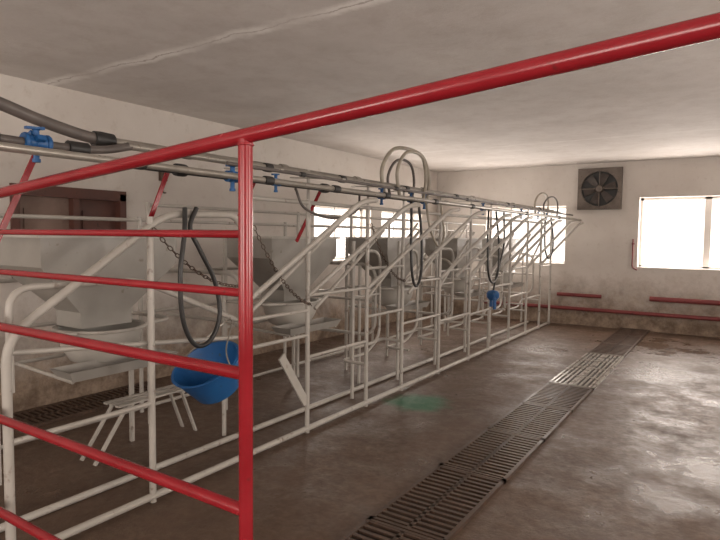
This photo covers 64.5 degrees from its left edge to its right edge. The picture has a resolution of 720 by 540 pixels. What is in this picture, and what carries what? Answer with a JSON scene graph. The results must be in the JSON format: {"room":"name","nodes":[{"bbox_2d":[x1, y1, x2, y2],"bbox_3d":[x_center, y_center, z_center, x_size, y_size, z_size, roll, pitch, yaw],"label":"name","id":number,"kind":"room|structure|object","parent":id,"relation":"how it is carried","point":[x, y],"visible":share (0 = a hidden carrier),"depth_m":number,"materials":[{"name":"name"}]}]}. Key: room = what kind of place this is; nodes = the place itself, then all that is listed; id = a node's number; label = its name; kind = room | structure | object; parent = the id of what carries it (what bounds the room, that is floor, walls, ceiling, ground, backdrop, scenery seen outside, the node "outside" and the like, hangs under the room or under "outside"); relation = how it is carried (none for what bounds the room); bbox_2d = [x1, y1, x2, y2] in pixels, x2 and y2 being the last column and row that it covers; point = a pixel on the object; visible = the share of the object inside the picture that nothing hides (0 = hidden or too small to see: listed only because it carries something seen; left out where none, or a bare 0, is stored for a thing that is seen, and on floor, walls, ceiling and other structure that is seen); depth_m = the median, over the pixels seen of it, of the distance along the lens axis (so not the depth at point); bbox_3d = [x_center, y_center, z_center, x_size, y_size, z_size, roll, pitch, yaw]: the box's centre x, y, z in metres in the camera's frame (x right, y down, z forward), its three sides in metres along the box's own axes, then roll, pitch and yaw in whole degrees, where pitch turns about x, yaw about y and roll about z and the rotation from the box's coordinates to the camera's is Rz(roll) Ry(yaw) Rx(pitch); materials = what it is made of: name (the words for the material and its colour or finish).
{"room":"farm building","nodes":[
{"label":"farm building","id":0,"kind":"room"},
{"bbox_2d":[0,74,437,413],"bbox_3d":[-2.390,-0.277,6.354,0.380,2.950,14.000,3,4,33],"label":"wall","id":1,"kind":"structure","parent":0,"point":[85,111],"depth_m":6.67,"materials":[{"name":"white paint"}]},
{"bbox_2d":[9,183,126,411],"bbox_3d":[-2.783,0.229,5.512,0.168,2.030,1.120,3,4,33],"label":"door","id":2,"kind":"structure","parent":1,"relation":"in","point":[33,389],"depth_m":5.33,"materials":[{"name":"brown paint"}]},
{"bbox_2d":[158,172,167,193],"bbox_3d":[-2.151,-0.976,6.256,0.072,0.278,0.080,3,4,33],"label":"wall bracket","id":3,"kind":"object","parent":1,"relation":"attached to","point":[161,174],"visible":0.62,"depth_m":6.22,"materials":[{"name":"metal"}]},
{"bbox_2d":[314,205,360,260],"bbox_3d":[-0.364,-0.597,9.317,0.270,0.882,1.600,3,4,33],"label":"window","id":4,"kind":"structure","parent":1,"relation":"in","point":[358,233],"depth_m":9.41,"materials":[{"name":"glass"}]},
{"bbox_2d":[382,211,412,236],"bbox_3d":[0.694,-0.681,10.923,0.270,0.882,1.550,3,4,33],"label":"window","id":5,"kind":"structure","parent":1,"relation":"in","point":[388,212],"depth_m":10.96,"materials":[{"name":"glass"}]},
{"bbox_2d":[0,313,719,539],"bbox_3d":[1.303,1.453,4.012,9.260,0.150,14.760,3,4,33],"label":"floor","id":6,"kind":"structure","parent":0,"point":[638,458],"depth_m":4.29,"materials":[{"name":"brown concrete"}]},
{"bbox_2d":[13,384,156,426],"bbox_3d":[-2.524,1.248,5.324,0.450,0.024,1.400,3,4,33],"label":"floor grate","id":7,"kind":"object","parent":6,"relation":"on","point":[56,412],"visible":0.64,"depth_m":5.15,"materials":[{"name":"metal"}]},
{"bbox_2d":[0,235,180,485],"bbox_3d":[-1.732,0.564,3.783,0.715,1.589,0.990,3,4,33],"label":"hopper","id":8,"kind":"object","parent":6,"relation":"on","point":[103,312],"visible":0.75,"depth_m":3.60,"materials":[{"name":"paint"}]},
{"bbox_2d":[0,311,168,337],"bbox_3d":[-1.753,0.365,3.787,0.630,0.040,0.985,3,4,33],"label":"bowl","id":9,"kind":"object","parent":8,"relation":"on","point":[62,326],"depth_m":3.68,"materials":[{"name":"white paint"}]},
{"bbox_2d":[54,319,144,362],"bbox_3d":[-1.723,0.490,3.797,0.549,0.255,0.549,3,4,33],"label":"bowl","id":10,"kind":"object","parent":8,"relation":"on","point":[123,331],"depth_m":3.64,"materials":[{"name":"paint"}]},
{"bbox_2d":[49,348,177,382],"bbox_3d":[-1.537,0.602,3.633,0.220,0.065,0.760,3,4,33],"label":"tray","id":11,"kind":"object","parent":8,"relation":"on","point":[95,367],"depth_m":3.52,"materials":[{"name":"white metal"}]},
{"bbox_2d":[80,384,196,465],"bbox_3d":[-1.648,1.143,4.334,0.210,0.378,0.892,3,4,33],"label":"stand","id":12,"kind":"object","parent":6,"relation":"on","point":[127,401],"visible":0.81,"depth_m":4.25,"materials":[{"name":"white paint"}]},
{"bbox_2d":[166,268,237,435],"bbox_3d":[-1.275,0.653,4.649,0.908,1.317,0.036,3,4,33],"label":"divider","id":13,"kind":"object","parent":6,"relation":"on","point":[223,274],"visible":0.31,"depth_m":4.53,"materials":[{"name":"white paint"}]},
{"bbox_2d":[0,320,528,532],"bbox_3d":[0.591,1.179,6.864,0.042,0.042,9.400,3,4,33],"label":"rail","id":14,"kind":"object","parent":6,"relation":"on","point":[63,503],"visible":0.92,"depth_m":4.18,"materials":[{"name":"white metal"}]},
{"bbox_2d":[223,236,341,409],"bbox_3d":[-0.672,0.479,5.394,0.715,1.589,0.990,3,4,33],"label":"hopper","id":15,"kind":"object","parent":6,"relation":"on","point":[281,249],"visible":0.62,"depth_m":5.18,"materials":[{"name":"white paint"}]},
{"bbox_2d":[226,295,328,305],"bbox_3d":[-0.693,0.281,5.397,0.630,0.040,0.985,3,4,33],"label":"rail","id":16,"kind":"object","parent":15,"relation":"on","point":[271,300],"depth_m":5.23,"materials":[{"name":"white metal"}]},
{"bbox_2d":[263,297,318,325],"bbox_3d":[-0.662,0.406,5.407,0.549,0.255,0.549,3,4,33],"label":"bowl","id":17,"kind":"object","parent":15,"relation":"on","point":[288,304],"depth_m":5.22,"materials":[{"name":"paint"}]},
{"bbox_2d":[271,317,341,335],"bbox_3d":[-0.476,0.517,5.243,0.220,0.065,0.760,3,4,33],"label":"tray","id":18,"kind":"object","parent":15,"relation":"on","point":[294,327],"depth_m":5.21,"materials":[{"name":"white metal"}]},
{"bbox_2d":[0,196,583,539],"bbox_3d":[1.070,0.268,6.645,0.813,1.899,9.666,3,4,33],"label":"frame","id":19,"kind":"object","parent":6,"relation":"on","point":[8,353],"visible":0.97,"depth_m":4.47,"materials":[{"name":"white paint"}]},
{"bbox_2d":[152,227,237,287],"bbox_3d":[-0.993,-0.063,3.637,0.025,0.403,0.780,3,4,32],"label":"chain","id":20,"kind":"object","parent":19,"relation":"hanging from","point":[172,250],"visible":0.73,"depth_m":3.57,"materials":[{"name":"metal"}]},
{"bbox_2d":[178,207,221,347],"bbox_3d":[-1.007,0.048,3.549,0.080,0.881,0.342,3,4,33],"label":"hose","id":21,"kind":"object","parent":19,"relation":"hanging from","point":[184,209],"visible":0.9,"depth_m":3.50,"materials":[{"name":"black rubber"}]},
{"bbox_2d":[171,319,237,403],"bbox_3d":[-0.984,0.604,3.666,0.436,0.510,0.443,-1,4,-20],"label":"bucket","id":22,"kind":"object","parent":19,"relation":"hanging from","point":[206,388],"visible":0.8,"depth_m":3.72,"materials":[{"name":"plastic"}]},
{"bbox_2d":[253,224,311,305],"bbox_3d":[-0.577,-0.046,4.262,0.025,0.709,0.714,3,4,33],"label":"chain","id":23,"kind":"object","parent":19,"relation":"hanging from","point":[295,294],"visible":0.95,"depth_m":4.26,"materials":[{"name":"metal"}]},
{"bbox_2d":[0,142,581,220],"bbox_3d":[1.101,-0.674,5.970,0.054,0.054,10.630,3,4,33],"label":"pipe","id":24,"kind":"object","parent":19,"relation":"on","point":[6,147],"visible":0.88,"depth_m":3.15,"materials":[{"name":"metal"}]},
{"bbox_2d":[290,169,345,199],"bbox_3d":[-0.339,-0.673,4.478,0.530,0.235,0.030,3,4,33],"label":"carrier","id":25,"kind":"object","parent":19,"relation":"on","point":[307,178],"visible":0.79,"depth_m":4.52,"materials":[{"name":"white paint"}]},
{"bbox_2d":[146,163,417,201],"bbox_3d":[-0.298,-0.619,4.298,0.072,0.072,3.100,3,4,33],"label":"pipe","id":26,"kind":"object","parent":25,"relation":"attached to","point":[178,164],"visible":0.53,"depth_m":3.48,"materials":[{"name":"metal"}]},
{"bbox_2d":[224,164,237,190],"bbox_3d":[-0.792,-0.574,3.548,0.071,0.167,0.105,3,4,33],"label":"valve","id":27,"kind":"object","parent":26,"relation":"attached to","point":[232,168],"visible":0.53,"depth_m":3.54,"materials":[{"name":"plastic"}]},
{"bbox_2d":[229,181,235,190],"bbox_3d":[-0.793,-0.530,3.551,0.036,0.079,0.036,3,4,33],"label":"outlet","id":28,"kind":"object","parent":27,"relation":"attached to","point":[232,183],"depth_m":3.54,"materials":[{"name":"blue plastic"}]},
{"bbox_2d":[271,173,280,191],"bbox_3d":[-0.572,-0.593,3.882,0.054,0.127,0.080,3,4,33],"label":"valve","id":29,"kind":"object","parent":26,"relation":"attached to","point":[275,175],"visible":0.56,"depth_m":3.87,"materials":[{"name":"plastic"}]},
{"bbox_2d":[350,241,380,398],"bbox_3d":[0.066,0.483,5.793,0.035,1.550,0.532,3,4,33],"label":"gate","id":30,"kind":"object","parent":19,"relation":"attached to","point":[353,296],"visible":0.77,"depth_m":5.60,"materials":[{"name":"white metal"}]},
{"bbox_2d":[351,179,401,204],"bbox_3d":[0.145,-0.711,5.213,0.530,0.235,0.030,3,4,33],"label":"carrier","id":31,"kind":"object","parent":19,"relation":"on","point":[367,179],"visible":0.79,"depth_m":5.25,"materials":[{"name":"white paint"}]},
{"bbox_2d":[370,223,405,281],"bbox_3d":[0.281,-0.154,5.562,0.025,0.588,0.675,3,4,33],"label":"chain","id":32,"kind":"object","parent":19,"relation":"hanging from","point":[394,274],"visible":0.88,"depth_m":5.51,"materials":[{"name":"metal"}]},
{"bbox_2d":[396,241,418,379],"bbox_3d":[0.547,0.445,6.523,0.035,1.550,0.482,3,4,33],"label":"gate","id":33,"kind":"object","parent":19,"relation":"attached to","point":[399,242],"visible":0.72,"depth_m":6.35,"materials":[{"name":"white metal"}]},
{"bbox_2d":[391,185,435,206],"bbox_3d":[0.519,-0.741,5.780,0.530,0.235,0.030,3,4,33],"label":"carrier","id":34,"kind":"object","parent":19,"relation":"on","point":[403,185],"visible":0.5,"depth_m":5.82,"materials":[{"name":"white paint"}]},
{"bbox_2d":[425,198,444,246],"bbox_3d":[0.819,-0.499,6.120,0.105,0.517,0.477,2,4,28],"label":"hose","id":35,"kind":"object","parent":19,"relation":"hanging from","point":[426,204],"visible":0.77,"depth_m":6.03,"materials":[{"name":"grey rubber"}]},
{"bbox_2d":[433,241,453,364],"bbox_3d":[1.083,0.402,7.337,0.035,1.550,0.532,3,4,33],"label":"gate","id":36,"kind":"object","parent":19,"relation":"attached to","point":[436,247],"visible":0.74,"depth_m":7.15,"materials":[{"name":"white metal"}]},
{"bbox_2d":[463,241,480,351],"bbox_3d":[1.605,0.360,8.130,0.035,1.550,0.532,3,4,33],"label":"gate","id":37,"kind":"object","parent":19,"relation":"attached to","point":[466,256],"visible":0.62,"depth_m":7.93,"materials":[{"name":"white metal"}]},
{"bbox_2d":[459,196,495,214],"bbox_3d":[1.497,-0.819,7.265,0.530,0.235,0.030,3,4,33],"label":"carrier","id":38,"kind":"object","parent":19,"relation":"on","point":[471,196],"visible":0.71,"depth_m":7.31,"materials":[{"name":"white paint"}]},
{"bbox_2d":[487,210,499,283],"bbox_3d":[1.772,-0.303,7.613,0.058,0.966,0.454,3,4,33],"label":"hose","id":39,"kind":"object","parent":19,"relation":"hanging from","point":[488,211],"visible":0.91,"depth_m":7.54,"materials":[{"name":"black rubber"}]},
{"bbox_2d":[489,244,502,341],"bbox_3d":[2.127,0.319,8.922,0.035,1.550,0.532,3,4,33],"label":"gate","id":40,"kind":"object","parent":19,"relation":"attached to","point":[501,275],"visible":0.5,"depth_m":9.01,"materials":[{"name":"white metal"}]},
{"bbox_2d":[493,212,504,289],"bbox_3d":[1.905,-0.252,7.812,0.045,1.086,0.374,3,4,33],"label":"hose","id":41,"kind":"object","parent":19,"relation":"hanging from","point":[503,212],"visible":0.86,"depth_m":7.90,"materials":[{"name":"black rubber"}]},
{"bbox_2d":[479,290,505,308],"bbox_3d":[1.794,0.393,7.709,0.263,0.241,0.263,-2,4,-40],"label":"cluster","id":42,"kind":"object","parent":41,"relation":"hanging from","point":[492,295],"visible":1,"depth_m":7.68,"materials":[{"name":"blue plastic"}]},
{"bbox_2d":[479,291,486,307],"bbox_3d":[1.673,0.396,7.719,0.110,0.230,0.043,1,3,3],"label":"cup","id":43,"kind":"object","parent":42,"relation":"on","point":[481,298],"depth_m":7.71,"materials":[{"name":"metal"}]},
{"bbox_2d":[487,290,498,300],"bbox_3d":[1.794,0.342,7.706,0.168,0.140,0.168,3,4,33],"label":"bowl","id":44,"kind":"object","parent":42,"relation":"on","point":[490,294],"depth_m":7.65,"materials":[{"name":"blue plastic"}]},
{"bbox_2d":[493,292,495,308],"bbox_3d":[1.783,0.405,7.588,0.043,0.230,0.110,1,3,3],"label":"cup","id":45,"kind":"object","parent":42,"relation":"on","point":[494,293],"depth_m":7.55,"materials":[{"name":"blue plastic"}]},
{"bbox_2d":[499,291,505,307],"bbox_3d":[1.914,0.400,7.698,0.110,0.230,0.043,1,3,3],"label":"cup","id":46,"kind":"object","parent":42,"relation":"on","point":[504,298],"depth_m":7.68,"materials":[{"name":"metal"}]},
{"bbox_2d":[544,217,553,258],"bbox_3d":[3.255,-0.547,9.856,0.058,0.718,0.561,3,4,33],"label":"hose","id":47,"kind":"object","parent":19,"relation":"hanging from","point":[547,257],"visible":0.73,"depth_m":9.83,"materials":[{"name":"black rubber"}]},
{"bbox_3d":[1.002,-0.780,6.514,0.531,0.235,0.030,3,4,33],"label":"carrier","id":48,"kind":"object","parent":19,"relation":"attached to","visible":0},
{"bbox_2d":[226,161,572,215],"bbox_3d":[1.553,-0.815,6.904,0.036,0.036,8.500,3,4,33],"label":"conduit pipe","id":49,"kind":"object","parent":48,"relation":"attached to","point":[300,174],"visible":1,"depth_m":4.63,"materials":[{"name":"grey metal"}]},
{"bbox_3d":[1.456,-0.797,7.269,0.048,0.048,7.900,3,4,33],"label":"pipe","id":50,"kind":"object","parent":48,"relation":"attached to","visible":0},
{"bbox_2d":[294,188,360,219],"bbox_3d":[-0.221,-0.529,4.613,0.070,0.245,0.917,3,4,32],"label":"hose","id":51,"kind":"object","parent":50,"relation":"hanging from","point":[295,189],"visible":0.67,"depth_m":4.41,"materials":[{"name":"grey rubber"}]},
{"bbox_2d":[378,188,383,204],"bbox_3d":[0.203,-0.692,5.367,0.068,0.159,0.100,3,4,33],"label":"valve","id":52,"kind":"object","parent":50,"relation":"attached to","point":[381,189],"visible":0.56,"depth_m":5.36,"materials":[{"name":"plastic"}]},
{"bbox_3d":[0.687,-0.730,6.101,0.068,0.159,0.100,3,4,33],"label":"valve","id":53,"kind":"object","parent":50,"relation":"attached to","visible":0},
{"bbox_2d":[380,146,430,198],"bbox_3d":[0.487,-0.975,5.753,0.069,0.504,1.026,3,4,33],"label":"hose","id":54,"kind":"object","parent":53,"relation":"attached to","point":[393,149],"visible":0.67,"depth_m":5.48,"materials":[{"name":"grey rubber"}]},
{"bbox_3d":[3.270,-0.938,10.023,0.054,0.127,0.080,3,4,33],"label":"valve","id":55,"kind":"object","parent":50,"relation":"attached to","visible":0},
{"bbox_2d":[534,192,548,214],"bbox_3d":[3.119,-1.128,9.752,0.065,0.392,0.839,3,4,33],"label":"hose","id":56,"kind":"object","parent":55,"relation":"attached to","point":[540,193],"visible":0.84,"depth_m":9.61,"materials":[{"name":"grey rubber"}]},
{"bbox_3d":[0.522,-0.717,5.851,0.068,0.159,0.100,3,4,33],"label":"valve","id":57,"kind":"object","parent":50,"relation":"attached to","visible":0},
{"bbox_2d":[410,202,422,286],"bbox_3d":[0.566,-0.256,5.779,0.058,0.865,0.262,3,4,33],"label":"hose","id":58,"kind":"object","parent":57,"relation":"hanging from","point":[419,208],"visible":0.92,"depth_m":5.76,"materials":[{"name":"black rubber"}]},
{"bbox_3d":[-0.729,-0.642,3.886,0.531,0.235,0.030,3,4,33],"label":"carrier","id":59,"kind":"object","parent":19,"relation":"attached to","visible":0},
{"bbox_2d":[0,155,369,242],"bbox_3d":[0.844,-0.562,6.736,0.054,0.553,9.583,3,4,33],"label":"pipe","id":60,"kind":"object","parent":59,"relation":"attached to","point":[10,210],"visible":0.1,"depth_m":2.90,"materials":[{"name":"metal"}]},
{"bbox_2d":[117,138,553,210],"bbox_3d":[1.119,-0.898,6.875,0.072,0.072,9.020,3,4,33],"label":"pipe","id":61,"kind":"object","parent":59,"relation":"attached to","point":[119,141],"visible":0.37,"depth_m":4.30,"materials":[{"name":"metal"}]},
{"bbox_2d":[0,97,116,145],"bbox_3d":[-1.814,-0.748,2.414,0.086,0.251,1.702,3,4,33],"label":"supply hose","id":62,"kind":"object","parent":61,"relation":"attached to","point":[95,138],"visible":0.94,"depth_m":2.84,"materials":[{"name":"grey rubber"}]},
{"bbox_2d":[386,158,414,196],"bbox_3d":[0.439,-0.935,5.864,0.059,0.408,0.579,3,4,33],"label":"hose","id":63,"kind":"object","parent":61,"relation":"attached to","point":[396,160],"visible":0.78,"depth_m":5.73,"materials":[{"name":"grey rubber"}]},
{"bbox_2d":[126,142,560,212],"bbox_3d":[1.224,-0.863,6.819,0.063,0.063,9.000,3,4,33],"label":"pipe","id":64,"kind":"object","parent":59,"relation":"attached to","point":[136,147],"visible":0.59,"depth_m":4.05,"materials":[{"name":"metal"}]},
{"bbox_2d":[0,134,132,153],"bbox_3d":[-1.682,-0.598,2.409,0.070,0.107,1.625,3,4,33],"label":"hose","id":65,"kind":"object","parent":64,"relation":"attached to","point":[75,146],"visible":0.79,"depth_m":2.82,"materials":[{"name":"grey rubber"}]},
{"bbox_2d":[19,126,52,162],"bbox_3d":[-1.513,-0.587,2.667,0.116,0.167,0.120,3,4,33],"label":"valve","id":66,"kind":"object","parent":65,"relation":"attached to","point":[32,138],"visible":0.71,"depth_m":2.65,"materials":[{"name":"plastic"}]},
{"bbox_2d":[32,155,40,162],"bbox_3d":[-1.513,-0.543,2.670,0.036,0.079,0.036,3,4,33],"label":"outlet","id":67,"kind":"object","parent":66,"relation":"attached to","point":[36,159],"depth_m":2.66,"materials":[{"name":"blue plastic"}]},
{"bbox_2d":[395,150,426,197],"bbox_3d":[0.529,-0.948,5.654,0.065,0.462,0.636,3,4,33],"label":"hose","id":68,"kind":"object","parent":64,"relation":"attached to","point":[405,153],"visible":0.91,"depth_m":5.55,"materials":[{"name":"grey rubber"}]},
{"bbox_2d":[543,196,558,215],"bbox_3d":[3.331,-1.109,9.913,0.059,0.339,0.935,3,4,33],"label":"hose","id":69,"kind":"object","parent":64,"relation":"attached to","point":[549,196],"visible":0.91,"depth_m":9.78,"materials":[{"name":"grey rubber"}]},
{"bbox_2d":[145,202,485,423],"bbox_3d":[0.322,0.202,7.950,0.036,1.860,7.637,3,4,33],"label":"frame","id":70,"kind":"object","parent":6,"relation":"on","point":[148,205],"visible":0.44,"depth_m":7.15,"materials":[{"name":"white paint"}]},
{"bbox_2d":[314,261,376,383],"bbox_3d":[-0.203,0.568,6.276,0.908,1.317,0.036,3,4,33],"label":"divider","id":71,"kind":"object","parent":6,"relation":"on","point":[359,333],"visible":0.67,"depth_m":6.13,"materials":[{"name":"white paint"}]},
{"bbox_2d":[0,12,719,539],"bbox_3d":[-0.024,0.440,1.501,5.054,2.144,0.051,3,4,33],"label":"fence","id":72,"kind":"object","parent":6,"relation":"on","point":[705,28],"visible":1,"depth_m":1.69,"materials":[{"name":"metal"}]},
{"bbox_2d":[339,517,434,539],"bbox_3d":[-0.004,1.430,2.701,0.470,0.024,0.900,3,4,33],"label":"floor grate","id":73,"kind":"object","parent":6,"relation":"on","point":[369,529],"visible":1,"depth_m":3.05,"materials":[{"name":"metal"}]},
{"bbox_2d":[344,237,430,369],"bbox_3d":[0.389,0.395,7.004,0.715,1.589,0.990,3,4,33],"label":"hopper","id":74,"kind":"object","parent":6,"relation":"on","point":[389,245],"visible":0.52,"depth_m":6.78,"materials":[{"name":"white paint"}]},
{"bbox_2d":[347,283,412,289],"bbox_3d":[0.368,0.196,7.007,0.630,0.040,0.985,3,4,33],"label":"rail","id":75,"kind":"object","parent":74,"relation":"on","point":[384,286],"depth_m":6.83,"materials":[{"name":"white metal"}]},
{"bbox_2d":[373,285,412,305],"bbox_3d":[0.398,0.321,7.018,0.549,0.255,0.549,3,4,33],"label":"bowl","id":76,"kind":"object","parent":74,"relation":"on","point":[388,297],"depth_m":6.82,"materials":[{"name":"paint"}]},
{"bbox_2d":[385,300,430,310],"bbox_3d":[0.584,0.433,6.853,0.220,0.065,0.760,3,4,33],"label":"tray","id":77,"kind":"object","parent":74,"relation":"on","point":[408,305],"depth_m":6.83,"materials":[{"name":"white metal"}]},
{"bbox_2d":[404,257,451,353],"bbox_3d":[0.868,0.482,7.903,0.908,1.317,0.036,3,4,33],"label":"divider","id":78,"kind":"object","parent":6,"relation":"on","point":[424,258],"visible":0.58,"depth_m":7.80,"materials":[{"name":"white paint"}]},
{"bbox_2d":[370,464,504,539],"bbox_3d":[0.497,1.390,3.463,0.470,0.024,0.900,3,4,33],"label":"floor grate","id":79,"kind":"object","parent":6,"relation":"on","point":[443,501],"visible":0.96,"depth_m":3.40,"materials":[{"name":"metal"}]},
{"bbox_2d":[419,237,486,344],"bbox_3d":[1.455,0.310,8.623,0.715,1.589,0.990,3,4,33],"label":"hopper","id":80,"kind":"object","parent":6,"relation":"on","point":[456,244],"visible":0.55,"depth_m":8.39,"materials":[{"name":"white paint"}]},
{"bbox_2d":[422,275,476,279],"bbox_3d":[1.434,0.111,8.626,0.630,0.040,0.985,3,4,33],"label":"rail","id":81,"kind":"object","parent":80,"relation":"on","point":[461,277],"depth_m":8.42,"materials":[{"name":"white metal"}]},
{"bbox_2d":[442,277,474,293],"bbox_3d":[1.464,0.236,8.636,0.549,0.255,0.549,3,4,33],"label":"bowl","id":82,"kind":"object","parent":80,"relation":"on","point":[459,285],"depth_m":8.43,"materials":[{"name":"paint"}]},
{"bbox_2d":[454,289,486,297],"bbox_3d":[1.650,0.348,8.472,0.220,0.065,0.760,3,4,33],"label":"tray","id":83,"kind":"object","parent":80,"relation":"on","point":[461,292],"depth_m":8.41,"materials":[{"name":"white metal"}]},
{"bbox_2d":[454,254,502,301],"bbox_3d":[1.940,0.397,9.530,0.908,1.317,0.036,3,4,33],"label":"divider","id":84,"kind":"object","parent":6,"relation":"on","point":[496,256],"visible":0.31,"depth_m":9.43,"materials":[{"name":"white paint"}]},
{"bbox_2d":[440,428,543,483],"bbox_3d":[0.999,1.350,4.225,0.470,0.024,0.900,3,4,33],"label":"floor grate","id":85,"kind":"object","parent":6,"relation":"on","point":[497,454],"visible":0.96,"depth_m":4.17,"materials":[{"name":"metal"}]},
{"bbox_2d":[470,238,524,319],"bbox_3d":[2.471,0.229,10.166,0.715,1.589,0.990,3,4,33],"label":"hopper","id":86,"kind":"object","parent":6,"relation":"on","point":[514,240],"visible":0.44,"depth_m":9.97,"materials":[{"name":"white paint"}]},
{"bbox_2d":[476,269,515,273],"bbox_3d":[2.451,0.030,10.169,0.630,0.040,0.985,3,4,33],"label":"bowl","id":87,"kind":"object","parent":86,"relation":"on","point":[505,271],"depth_m":10.01,"materials":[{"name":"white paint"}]},
{"bbox_2d":[484,271,513,284],"bbox_3d":[2.481,0.155,10.180,0.549,0.255,0.549,3,4,33],"label":"bowl","id":88,"kind":"object","parent":86,"relation":"on","point":[505,273],"depth_m":9.98,"materials":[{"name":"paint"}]},
{"bbox_2d":[499,282,524,287],"bbox_3d":[2.667,0.267,10.015,0.220,0.065,0.760,3,4,33],"label":"tray","id":89,"kind":"object","parent":86,"relation":"on","point":[513,284],"depth_m":9.99,"materials":[{"name":"white metal"}]},
{"bbox_2d":[487,253,533,321],"bbox_3d":[2.874,0.323,10.949,0.908,1.317,0.036,3,4,33],"label":"divider","id":90,"kind":"object","parent":6,"relation":"on","point":[522,273],"visible":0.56,"depth_m":10.79,"materials":[{"name":"white paint"}]},
{"bbox_2d":[488,402,571,441],"bbox_3d":[1.501,1.310,4.987,0.470,0.024,0.900,3,4,33],"label":"floor grate","id":91,"kind":"object","parent":6,"relation":"on","point":[526,419],"visible":0.96,"depth_m":4.94,"materials":[{"name":"metal"}]},
{"bbox_2d":[522,382,592,412],"bbox_3d":[2.003,1.270,5.748,0.470,0.024,0.900,3,4,33],"label":"floor grate","id":92,"kind":"object","parent":6,"relation":"on","point":[561,396],"visible":0.95,"depth_m":5.71,"materials":[{"name":"metal"}]},
{"bbox_2d":[549,365,610,389],"bbox_3d":[2.541,1.227,6.565,0.470,0.024,0.980,3,4,33],"label":"floor grate","id":93,"kind":"object","parent":6,"relation":"on","point":[585,377],"visible":0.88,"depth_m":6.53,"materials":[{"name":"metal"}]},
{"bbox_2d":[571,352,623,371],"bbox_3d":[3.085,1.184,7.391,0.470,0.024,0.980,3,4,33],"label":"floor grate","id":94,"kind":"object","parent":6,"relation":"on","point":[590,360],"visible":0.95,"depth_m":7.37,"materials":[{"name":"metal"}]},
{"bbox_2d":[588,342,633,357],"bbox_3d":[3.607,1.142,8.184,0.470,0.024,0.900,3,4,33],"label":"floor grate","id":95,"kind":"object","parent":6,"relation":"on","point":[601,348],"visible":0.94,"depth_m":8.15,"materials":[{"name":"metal"}]},
{"bbox_2d":[602,334,642,346],"bbox_3d":[4.108,1.102,8.946,0.470,0.024,0.900,3,4,33],"label":"floor grate","id":96,"kind":"object","parent":6,"relation":"on","point":[613,339],"visible":0.94,"depth_m":8.93,"materials":[{"name":"metal"}]},
{"bbox_2d":[612,327,649,337],"bbox_3d":[4.610,1.062,9.707,0.470,0.024,0.900,3,4,33],"label":"floor grate","id":97,"kind":"object","parent":6,"relation":"on","point":[621,331],"visible":0.93,"depth_m":9.66,"materials":[{"name":"metal"}]},
{"bbox_2d":[0,0,719,172],"bbox_3d":[1.336,-1.641,3.828,9.260,0.150,14.760,3,4,33],"label":"ceiling","id":98,"kind":"structure","parent":0,"point":[236,63],"depth_m":4.59,"materials":[{"name":"white paint"}]},
{"bbox_2d":[436,156,719,337],"bbox_3d":[5.271,-0.409,9.919,9.260,2.950,0.380,3,4,33],"label":"wall","id":99,"kind":"structure","parent":0,"point":[598,253],"depth_m":10.28,"materials":[{"name":"white paint"}]},
{"bbox_2d":[492,206,565,263],"bbox_3d":[3.254,-0.689,11.167,1.540,1.082,0.270,3,4,33],"label":"window","id":100,"kind":"structure","parent":99,"relation":"in","point":[563,207],"depth_m":11.13,"materials":[{"name":"glass"}]},
{"bbox_2d":[557,292,601,297],"bbox_3d":[4.025,0.461,10.485,0.770,0.066,0.125,3,4,33],"label":"pipe","id":101,"kind":"object","parent":99,"relation":"attached to","point":[558,293],"visible":1,"depth_m":10.43,"materials":[{"name":"red metal"}]},
{"bbox_2d":[577,167,622,209],"bbox_3d":[4.289,-1.454,10.223,0.740,0.740,0.100,3,4,33],"label":"exhaust fan","id":102,"kind":"object","parent":99,"relation":"attached to","point":[598,188],"visible":1,"depth_m":10.21,"materials":[{"name":"metal"}]},
{"bbox_2d":[484,301,719,320],"bbox_3d":[5.330,0.775,9.642,6.800,0.066,0.125,3,4,33],"label":"pipe","id":103,"kind":"object","parent":99,"relation":"attached to","point":[707,318],"visible":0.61,"depth_m":10.05,"materials":[{"name":"red metal"}]},
{"bbox_2d":[631,239,636,270],"bbox_3d":[4.800,-0.267,9.973,0.105,0.550,0.064,3,4,33],"label":"riser pipe","id":104,"kind":"object","parent":99,"relation":"attached to","point":[633,243],"visible":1,"depth_m":9.96,"materials":[{"name":"metal"}]},
{"bbox_2d":[637,196,719,270],"bbox_3d":[5.782,-0.613,9.506,2.050,1.222,0.270,3,4,33],"label":"window","id":105,"kind":"structure","parent":99,"relation":"in","point":[708,200],"depth_m":9.61,"materials":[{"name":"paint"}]},
{"bbox_2d":[649,296,719,305],"bbox_3d":[6.583,0.573,8.801,3.800,0.081,0.133,3,4,33],"label":"pipe","id":106,"kind":"object","parent":99,"relation":"attached to","point":[655,299],"visible":1,"depth_m":9.50,"materials":[{"name":"red metal"}]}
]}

